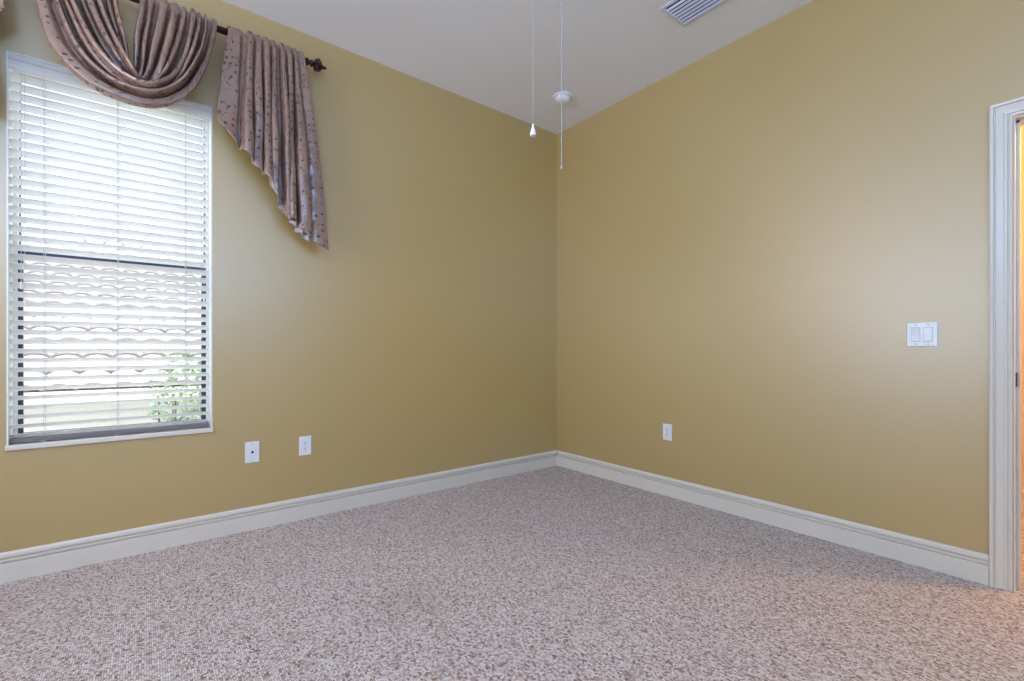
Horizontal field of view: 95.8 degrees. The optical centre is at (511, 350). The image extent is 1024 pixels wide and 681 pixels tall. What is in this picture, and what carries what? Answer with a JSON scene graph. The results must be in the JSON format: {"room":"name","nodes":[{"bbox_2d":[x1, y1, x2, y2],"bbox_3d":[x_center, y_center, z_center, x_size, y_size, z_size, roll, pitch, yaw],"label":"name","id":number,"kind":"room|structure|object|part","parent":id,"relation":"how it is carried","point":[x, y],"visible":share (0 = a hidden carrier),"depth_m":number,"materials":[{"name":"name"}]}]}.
{"room":"empty bedroom","nodes":[
{"label":"empty bedroom","id":0,"kind":"room"},
{"bbox_2d":[0,0,556,552],"bbox_3d":[-1.539,-0.470,2.851,5.080,3.048,0.200,0,0,-38],"label":"wall","id":1,"kind":"structure","parent":0,"point":[423,339],"depth_m":3.09,"materials":[{"name":"beige paint"}]},
{"bbox_2d":[5,50,212,450],"bbox_3d":[-2.046,-0.456,2.420,0.800,1.828,0.184,0,0,-38],"label":"window","id":2,"kind":"structure","parent":1,"relation":"in","point":[97,439],"depth_m":2.23,"materials":[{"name":"white paint"}]},
{"bbox_3d":[-2.030,0.446,2.401,0.800,0.024,0.134,0,0,-38],"label":"sill","id":3,"kind":"part","parent":2,"relation":"part of","materials":[{"name":"beige paint"}]},
{"bbox_2d":[8,52,210,443],"bbox_3d":[-2.015,-0.464,2.380,0.778,1.794,0.082,0,0,-38],"label":"blind","id":4,"kind":"object","parent":2,"relation":"attached to","point":[29,67],"visible":0.98,"depth_m":2.35,"materials":[{"name":"white plastic"}]},
{"bbox_3d":[-2.280,-0.806,2.151,0.002,0.970,0.003,0,0,-38],"label":"pull cord","id":5,"kind":"part","parent":4,"relation":"part of","materials":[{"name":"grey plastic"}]},
{"bbox_3d":[-2.239,-0.438,2.217,0.012,1.740,0.057,0,0,-38],"label":"ladder cord","id":6,"kind":"part","parent":4,"relation":"part of","materials":[{"name":"white fabric"}]},
{"bbox_3d":[-2.025,0.420,2.389,0.772,0.020,0.052,0,0,-38],"label":"rail","id":7,"kind":"part","parent":4,"relation":"part of","materials":[{"name":"grey plastic"}]},
{"bbox_3d":[-2.030,-0.438,2.383,0.012,1.740,0.057,0,0,-38],"label":"ladder cord","id":8,"kind":"part","parent":4,"relation":"part of","materials":[{"name":"white fabric"}]},
{"bbox_3d":[-1.807,-0.438,2.560,0.012,1.740,0.057,0,0,-38],"label":"ladder cord","id":9,"kind":"part","parent":4,"relation":"part of","materials":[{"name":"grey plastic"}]},
{"bbox_3d":[-1.734,-0.829,2.585,0.002,0.925,0.003,0,0,-38],"label":"pull cord","id":10,"kind":"part","parent":4,"relation":"part of","materials":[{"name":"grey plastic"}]},
{"bbox_3d":[-2.092,-0.902,2.474,0.759,0.897,0.024,0,0,-38],"label":"sash","id":11,"kind":"part","parent":2,"relation":"part of","materials":[{"name":"brown metal"}]},
{"bbox_3d":[-2.074,-0.032,2.452,0.761,0.903,0.024,0,0,-38],"label":"sash","id":12,"kind":"part","parent":2,"relation":"part of","materials":[{"name":"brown metal"}]},
{"bbox_2d":[129,0,326,71],"bbox_3d":[-1.955,-1.747,2.300,1.986,0.103,0.145,0,0,-38],"label":"curtain rod","id":13,"kind":"object","parent":1,"relation":"attached to","point":[317,65],"visible":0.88,"depth_m":2.82,"materials":[{"name":"brown metal"}]},
{"bbox_2d":[0,0,4,10],"bbox_3d":[-2.422,-1.224,1.827,0.577,1.186,0.157,0,0,-38],"label":"curtain tail","id":14,"kind":"object","parent":13,"relation":"hanging from","point":[2,7],"visible":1,"depth_m":2.00,"materials":[{"name":"fabric"}]},
{"bbox_2d":[36,0,216,108],"bbox_3d":[-1.855,-1.503,2.243,0.733,0.632,0.210,0,0,-38],"label":"swag","id":15,"kind":"object","parent":13,"relation":"hanging from","point":[173,45],"visible":1,"depth_m":2.23},
{"bbox_2d":[217,25,328,249],"bbox_3d":[-1.362,-1.214,2.669,0.574,1.206,0.157,0,0,-38],"label":"curtain tail","id":16,"kind":"object","parent":13,"relation":"hanging from","point":[265,104],"visible":1,"depth_m":2.66,"materials":[{"name":"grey fabric"}]},
{"bbox_2d":[245,441,258,462],"bbox_3d":[-1.527,0.599,2.724,0.074,0.122,0.014,0,0,-38],"label":"plate","id":17,"kind":"object","parent":1,"relation":"attached to","point":[251,448],"visible":1,"depth_m":2.72,"materials":[{"name":"white plastic"}]},
{"bbox_2d":[0,450,556,583],"bbox_3d":[-1.444,0.986,2.787,4.750,0.135,0.018,0,0,-38],"label":"baseboard","id":18,"kind":"structure","parent":1,"relation":"attached to","point":[24,563],"depth_m":2.65,"materials":[{"name":"beige paint"}]},
{"bbox_2d":[299,436,310,455],"bbox_3d":[-1.299,0.598,2.909,0.072,0.118,0.007,0,0,-38],"label":"electrical outlet","id":19,"kind":"object","parent":1,"relation":"attached to","point":[304,441],"visible":1,"depth_m":2.91,"materials":[{"name":"white plastic"}]},
{"bbox_2d":[0,465,1023,680],"bbox_3d":[0.788,1.114,1.666,7.250,0.120,4.950,0,0,-38],"label":"floor","id":20,"kind":"structure","parent":0,"point":[553,573],"depth_m":1.91,"materials":[{"name":"carpet"}]},
{"bbox_2d":[223,0,811,133],"bbox_3d":[0.788,-2.054,1.666,7.250,0.120,4.950,0,0,-38],"label":"ceiling","id":21,"kind":"structure","parent":0,"point":[504,56],"depth_m":2.98,"materials":[{"name":"white paint"}]},
{"bbox_2d":[553,91,571,104],"bbox_3d":[0.398,-1.970,3.636,0.150,0.049,0.150,0,0,-38],"label":"smoke detector","id":22,"kind":"object","parent":21,"relation":"attached to","point":[566,96],"visible":0.92,"depth_m":3.60,"materials":[{"name":"white plastic"}]},
{"bbox_2d":[660,0,726,26],"bbox_3d":[1.076,-1.985,2.619,0.242,0.019,0.385,0,0,-38],"label":"ceiling vent","id":23,"kind":"object","parent":21,"relation":"in","point":[683,12],"visible":1,"depth_m":2.69,"materials":[{"name":"white metal"}]},
{"bbox_3d":[0.094,-1.779,1.338,1.218,0.430,1.202,0,0,-38],"label":"ceiling fan","id":24,"kind":"object","parent":21,"relation":"hanging from","visible":0},
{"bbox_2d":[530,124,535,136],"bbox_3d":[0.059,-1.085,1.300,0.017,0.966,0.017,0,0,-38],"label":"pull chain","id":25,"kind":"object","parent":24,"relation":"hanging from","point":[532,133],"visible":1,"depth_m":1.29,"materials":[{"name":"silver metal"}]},
{"bbox_2d":[560,0,562,169],"bbox_3d":[0.139,-1.036,1.300,0.006,1.059,0.007,0,0,-38],"label":"pull chain","id":26,"kind":"object","parent":24,"relation":"hanging from","point":[561,166],"visible":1,"depth_m":1.30,"materials":[{"name":"silver metal"}]},
{"bbox_3d":[0.139,-1.039,1.300,0.003,1.053,0.003,0,0,-38],"label":"bead chain","id":27,"kind":"part","parent":26,"relation":"part of","materials":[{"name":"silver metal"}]},
{"bbox_2d":[557,0,1023,553],"bbox_3d":[1.938,-0.470,2.452,0.130,3.048,4.750,0,0,-38],"label":"wall","id":28,"kind":"structure","parent":0,"point":[750,238],"depth_m":2.66,"materials":[{"name":"beige paint"}]},
{"bbox_2d":[663,423,671,440],"bbox_3d":[1.127,0.593,3.363,0.007,0.118,0.072,0,0,-38],"label":"electrical outlet","id":29,"kind":"object","parent":28,"relation":"attached to","point":[667,428],"visible":1,"depth_m":3.36,"materials":[{"name":"white plastic"}]},
{"bbox_2d":[556,450,988,585],"bbox_3d":[1.277,0.986,3.165,0.018,0.135,2.777,0,0,-38],"label":"baseboard","id":30,"kind":"structure","parent":28,"relation":"attached to","point":[955,561],"depth_m":2.63,"materials":[{"name":"beige paint"}]},
{"bbox_2d":[907,322,937,346],"bbox_3d":[2.000,-0.078,2.260,0.012,0.117,0.116,0,0,-38],"label":"light switch","id":31,"kind":"object","parent":28,"relation":"attached to","point":[924,333],"visible":1,"depth_m":2.26,"materials":[{"name":"white plastic"}]},
{"bbox_3d":[2.015,-0.078,2.242,0.001,0.070,0.035,0,0,-38],"label":"rocker frame","id":32,"kind":"part","parent":31,"relation":"part of","materials":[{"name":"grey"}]},
{"bbox_2d":[989,96,1023,591],"bbox_3d":[2.497,-0.020,1.748,0.172,2.148,0.959,0,0,-38],"label":"door frame","id":33,"kind":"structure","parent":28,"relation":"in","point":[1004,128],"depth_m":2.04,"materials":[{"name":"beige paint"}]},
{"bbox_2d":[1021,126,1023,489],"bbox_3d":[2.530,-0.470,3.049,1.540,3.048,4.950,0,0,-38],"label":"wall","id":34,"kind":"structure","parent":0,"point":[1022,127],"depth_m":3.05,"materials":[{"name":"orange paint"}]},
{"bbox_2d":[1021,490,1023,510],"bbox_3d":[3.716,0.986,2.586,0.018,0.135,2.350,0,0,-38],"label":"baseboard","id":35,"kind":"structure","parent":34,"relation":"attached to","point":[1022,491],"depth_m":3.04,"materials":[{"name":"beige paint"}]},
{"label":"outside","id":36,"kind":"structure","parent":0,"visible":0},
{"bbox_3d":[-18.309,4.104,27.848,80.000,0.100,59.790,0,0,-38],"label":"yard","id":37,"kind":"structure","parent":36,"visible":0},
{"bbox_2d":[22,232,202,431],"bbox_3d":[-7.215,0.954,8.649,11.500,6.200,9.260,0,0,-38],"label":"house","id":38,"kind":"structure","parent":37,"relation":"on","point":[37,346],"depth_m":5.71,"materials":[{"name":"ceramic"}]},
{"bbox_2d":[146,345,200,422],"bbox_3d":[-3.324,1.988,4.753,0.948,4.134,1.073,0,0,-38],"label":"shrub","id":39,"kind":"object","parent":37,"relation":"on","point":[190,394],"visible":0.11,"depth_m":4.64,"materials":[{"name":"green plant"}]},
{"bbox_3d":[-3.320,2.255,4.756,0.514,3.602,0.451,0,0,-38],"label":"stem","id":40,"kind":"part","parent":39,"relation":"part of","materials":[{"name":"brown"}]}
]}

